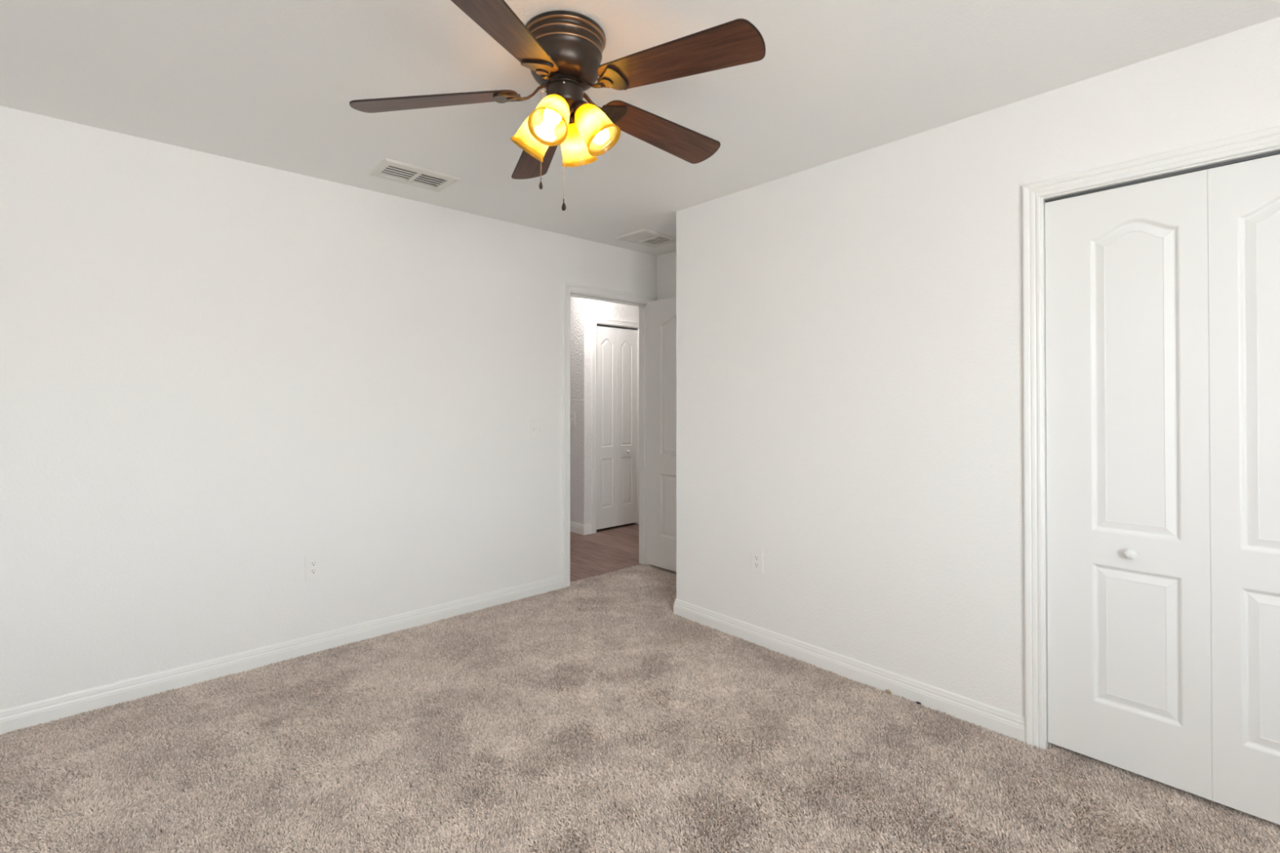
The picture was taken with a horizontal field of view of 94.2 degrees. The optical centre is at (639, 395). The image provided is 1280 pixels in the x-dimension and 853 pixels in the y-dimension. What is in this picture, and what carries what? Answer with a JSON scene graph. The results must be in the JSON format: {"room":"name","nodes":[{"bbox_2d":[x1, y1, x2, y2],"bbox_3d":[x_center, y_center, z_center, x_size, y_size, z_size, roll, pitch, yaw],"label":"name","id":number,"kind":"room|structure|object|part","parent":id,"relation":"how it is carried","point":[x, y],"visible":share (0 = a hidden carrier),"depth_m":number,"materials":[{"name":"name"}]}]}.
{"room":"empty bedroom","nodes":[
{"label":"empty bedroom","id":0,"kind":"room"},
{"bbox_2d":[0,106,657,710],"bbox_3d":[-1.527,0.103,3.265,4.404,2.442,0.115,0,-1,-43],"label":"wall","id":1,"kind":"structure","parent":0,"point":[219,375],"depth_m":2.85,"materials":[{"name":"paint"}]},
{"bbox_2d":[0,574,563,734],"bbox_3d":[-1.775,1.273,2.941,3.383,0.097,0.012,0,-1,-43],"label":"baseboard","id":2,"kind":"structure","parent":1,"relation":"attached to","point":[63,706],"depth_m":2.83,"materials":[{"name":"wood"}]},
{"bbox_2d":[305,554,321,580],"bbox_3d":[-1.671,0.879,3.043,0.075,0.122,0.009,0,-1,-43],"label":"wall outlet","id":3,"kind":"object","parent":1,"relation":"attached to","point":[313,562],"visible":1,"depth_m":3.04,"materials":[{"name":"plastic"}]},
{"bbox_2d":[310,568,317,573],"bbox_3d":[-1.669,0.898,3.041,0.034,0.024,0.003,0,-1,-43],"label":"receptacle","id":4,"kind":"object","parent":3,"relation":"attached to","point":[313,571],"depth_m":3.04,"materials":[{"name":"plastic"}]},
{"bbox_2d":[310,560,317,566],"bbox_3d":[-1.669,0.860,3.041,0.034,0.024,0.003,0,-1,-43],"label":"receptacle","id":5,"kind":"object","parent":3,"relation":"attached to","point":[313,563],"depth_m":3.04,"materials":[{"name":"plastic"}]},
{"bbox_2d":[528,419,543,438],"bbox_3d":[-0.685,0.226,3.949,0.117,0.121,0.018,0,-1,-43],"label":"light switch","id":6,"kind":"object","parent":1,"relation":"attached to","point":[535,427],"visible":1,"depth_m":3.95,"materials":[{"name":"plastic"}]},
{"bbox_2d":[562,282,655,587],"bbox_3d":[-0.246,0.278,4.441,0.887,2.111,0.150,0,-1,-43],"label":"trim","id":7,"kind":"structure","parent":1,"relation":"attached to","point":[569,290],"depth_m":4.30,"materials":[{"name":"wood"}]},
{"bbox_2d":[646,297,676,572],"bbox_3d":[0.294,0.287,4.343,0.113,2.032,0.764,0,-1,-43],"label":"door","id":8,"kind":"structure","parent":1,"relation":"in","point":[661,392],"depth_m":4.51,"materials":[{"name":"wood"}]},
{"bbox_2d":[569,296,577,523],"bbox_3d":[-1.215,0.130,6.561,0.115,2.442,1.895,0,-1,-43],"label":"wall","id":9,"kind":"structure","parent":0,"point":[573,463],"depth_m":5.86,"materials":[{"name":"paint"}]},
{"bbox_2d":[570,413,575,425],"bbox_3d":[-0.668,0.233,5.867,0.018,0.121,0.075,0,-1,-43],"label":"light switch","id":10,"kind":"object","parent":9,"relation":"attached to","point":[572,415],"visible":0.91,"depth_m":5.86,"materials":[{"name":"plastic"}]},
{"bbox_2d":[569,521,591,535],"bbox_3d":[-1.187,1.302,6.490,0.098,0.097,2.022,0,-1,-43],"label":"baseboard","id":11,"kind":"structure","parent":9,"relation":"attached to","point":[575,527],"depth_m":5.77,"materials":[{"name":"wood"}]},
{"bbox_2d":[577,297,639,524],"bbox_3d":[0.089,0.129,6.395,1.810,2.442,0.115,0,-1,-43],"label":"wall","id":12,"kind":"structure","parent":0,"point":[587,308],"depth_m":5.78,"materials":[{"name":"paint"}]},
{"bbox_2d":[591,316,639,533],"bbox_3d":[-0.255,0.291,6.066,0.688,2.112,0.132,0,-1,-43],"label":"trim","id":13,"kind":"structure","parent":12,"relation":"attached to","point":[595,321],"depth_m":5.82,"materials":[{"name":"wood"}]},
{"bbox_2d":[596,325,637,529],"bbox_3d":[-0.232,0.320,6.041,0.556,2.010,0.069,0,-1,-43],"label":"door","id":14,"kind":"structure","parent":12,"relation":"in","point":[616,348],"depth_m":6.04,"materials":[{"name":"wood"}]},
{"bbox_2d":[0,523,1278,852],"bbox_3d":[-0.147,1.374,3.240,6.415,0.100,8.215,0,-1,-43],"label":"floor","id":15,"kind":"structure","parent":0,"point":[731,848],"depth_m":2.25,"materials":[{"name":"brown carpet"}]},
{"bbox_2d":[0,0,1279,256],"bbox_3d":[-0.144,-1.168,3.332,6.515,0.100,8.315,0,-1,-43],"label":"ceiling","id":16,"kind":"structure","parent":0,"point":[269,83],"depth_m":2.12,"materials":[{"name":"paint"}]},
{"bbox_2d":[367,158,461,191],"bbox_3d":[-1.150,-1.162,3.036,0.380,0.106,0.257,0,-1,-43],"label":"ceiling vent","id":17,"kind":"object","parent":16,"relation":"in","point":[440,181],"visible":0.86,"depth_m":3.03,"materials":[{"name":"metal"}]},
{"bbox_2d":[349,0,765,210],"bbox_3d":[-0.199,-0.858,1.889,1.226,0.542,1.254,0,-1,-43],"label":"ceiling fan","id":18,"kind":"object","parent":16,"relation":"hanging from","point":[562,51],"visible":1,"depth_m":1.78,"materials":[{"name":"brown wood"}]},
{"bbox_3d":[-0.635,-0.916,1.851,0.508,0.006,0.149,-6,14,-3],"label":"blade","id":19,"kind":"part","parent":18,"relation":"part of","materials":[{"name":"brown wood"}]},
{"bbox_3d":[-0.341,-0.918,1.485,0.149,0.007,0.508,13,9,14],"label":"blade","id":20,"kind":"part","parent":18,"relation":"part of","materials":[{"name":"brown wood"}]},
{"bbox_3d":[-0.326,-0.838,1.894,0.120,0.135,0.120,36,8,13],"label":"lamp shade","id":21,"kind":"part","parent":18,"relation":"part of","materials":[{"name":"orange glass"}]},
{"bbox_3d":[-0.379,-0.926,2.245,0.149,0.006,0.508,-16,1,-21],"label":"blade","id":22,"kind":"part","parent":18,"relation":"part of","materials":[{"name":"brown wood"}]},
{"bbox_3d":[-0.298,-0.810,1.843,0.022,0.274,0.006,0,-1,-22],"label":"pull chain","id":23,"kind":"part","parent":18,"relation":"part of","materials":[{"name":"gold metal"}]},
{"bbox_3d":[-0.260,-0.839,1.780,0.120,0.135,0.120,0,-35,15],"label":"lamp shade","id":24,"kind":"part","parent":18,"relation":"part of","materials":[{"name":"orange glass"}]},
{"bbox_3d":[-0.259,-0.848,1.786,0.052,0.088,0.052,0,-35,15],"label":"bulb","id":25,"kind":"part","parent":18,"relation":"part of","materials":[{"name":"white glass"}]},
{"bbox_3d":[-0.242,-0.762,1.888,0.006,0.279,0.006,0,-1,-43],"label":"pull chain","id":26,"kind":"part","parent":18,"relation":"part of","materials":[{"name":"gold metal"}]},
{"bbox_3d":[-0.210,-0.897,1.863,0.042,0.033,0.015,0,0,15],"label":"lamp arm","id":27,"kind":"part","parent":18,"relation":"part of","materials":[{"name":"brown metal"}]},
{"bbox_2d":[568,113,574,124],"bbox_3d":[-0.223,-0.897,1.920,0.055,0.034,0.055,0,35,15],"label":"socket","id":28,"kind":"object","parent":18,"relation":"attached to","point":[571,118],"depth_m":1.90,"materials":[{"name":"brown metal"}]},
{"bbox_3d":[-0.212,-0.838,1.959,0.120,0.135,0.120,0,35,15],"label":"lamp shade","id":29,"kind":"part","parent":18,"relation":"part of","materials":[{"name":"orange glass"}]},
{"bbox_2d":[573,100,587,114],"bbox_3d":[-0.186,-0.897,1.857,0.055,0.034,0.055,-36,-9,12],"label":"socket","id":30,"kind":"object","parent":18,"relation":"attached to","point":[578,105],"depth_m":1.83,"materials":[{"name":"brown metal"}]},
{"bbox_3d":[-0.147,-0.839,1.846,0.120,0.135,0.120,-36,-9,12],"label":"lamp shade","id":31,"kind":"part","parent":18,"relation":"part of","materials":[{"name":"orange glass"}]},
{"bbox_3d":[0.076,-0.934,2.122,0.508,0.006,0.149,5,-16,-39],"label":"blade","id":32,"kind":"part","parent":18,"relation":"part of","materials":[{"name":"brown wood"}]},
{"bbox_3d":[0.099,-0.929,1.651,0.508,0.006,0.149,5,-9,33],"label":"blade","id":33,"kind":"part","parent":18,"relation":"part of","materials":[{"name":"brown wood"}]},
{"bbox_2d":[615,229,675,247],"bbox_3d":[0.063,-1.153,4.211,0.370,0.106,0.290,0,-1,-43],"label":"ceiling vent","id":34,"kind":"object","parent":16,"relation":"in","point":[643,237],"visible":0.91,"depth_m":4.19,"materials":[{"name":"metal"}]},
{"bbox_2d":[0,564,1279,852],"label":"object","id":35,"kind":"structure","parent":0,"point":[660,584],"depth_m":2.12,"materials":[{"name":"beige carpet"}]},
{"bbox_2d":[656,251,675,300],"bbox_3d":[1.827,0.100,2.957,0.115,2.442,5.110,0,-1,-43],"label":"wall","id":36,"kind":"structure","parent":0,"point":[665,263],"depth_m":4.64,"materials":[{"name":"paint"}]},
{"bbox_2d":[675,17,1279,717],"bbox_3d":[1.828,0.095,2.363,0.686,2.442,4.005,0,-1,-43],"label":"wall","id":37,"kind":"structure","parent":0,"point":[849,330],"depth_m":2.62,"materials":[{"name":"paint"}]},
{"bbox_2d":[751,548,763,573],"bbox_3d":[0.621,0.880,3.156,0.009,0.122,0.075,0,-1,-43],"label":"wall outlet","id":38,"kind":"object","parent":37,"relation":"attached to","point":[757,556],"visible":1,"depth_m":3.15,"materials":[{"name":"plastic"}]},
{"bbox_2d":[754,562,759,567],"bbox_3d":[0.619,0.899,3.154,0.003,0.024,0.034,0,-1,-43],"label":"receptacle","id":39,"kind":"object","parent":38,"relation":"attached to","point":[756,564],"depth_m":3.15,"materials":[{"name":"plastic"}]},
{"bbox_2d":[754,555,759,559],"bbox_3d":[0.619,0.860,3.155,0.003,0.024,0.034,0,-1,-43],"label":"receptacle","id":40,"kind":"object","parent":38,"relation":"attached to","point":[756,557],"depth_m":3.15,"materials":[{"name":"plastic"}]},
{"bbox_2d":[673,598,1025,743],"bbox_3d":[1.083,1.274,3.154,0.698,0.097,1.842,0,-1,-43],"label":"baseboard","id":41,"kind":"structure","parent":37,"relation":"attached to","point":[993,718],"depth_m":2.69,"materials":[{"name":"wood"}]},
{"bbox_2d":[1022,125,1279,750],"bbox_3d":[2.137,0.254,1.591,0.132,2.112,1.898,0,-1,-43],"label":"trim","id":42,"kind":"structure","parent":37,"relation":"attached to","point":[1264,143],"depth_m":2.21,"materials":[{"name":"wood"}]},
{"bbox_2d":[1044,154,1279,825],"bbox_3d":[2.113,0.274,1.568,0.069,2.020,1.768,0,-1,-43],"label":"door","id":43,"kind":"structure","parent":37,"relation":"in","point":[1162,295],"depth_m":1.97,"materials":[{"name":"wood"}]},
{"bbox_3d":[1.669,0.540,2.024,0.035,0.034,0.034,0,-1,-43],"label":"knob","id":44,"kind":"part","parent":43,"relation":"part of","materials":[{"name":"ceramic"}]}
]}

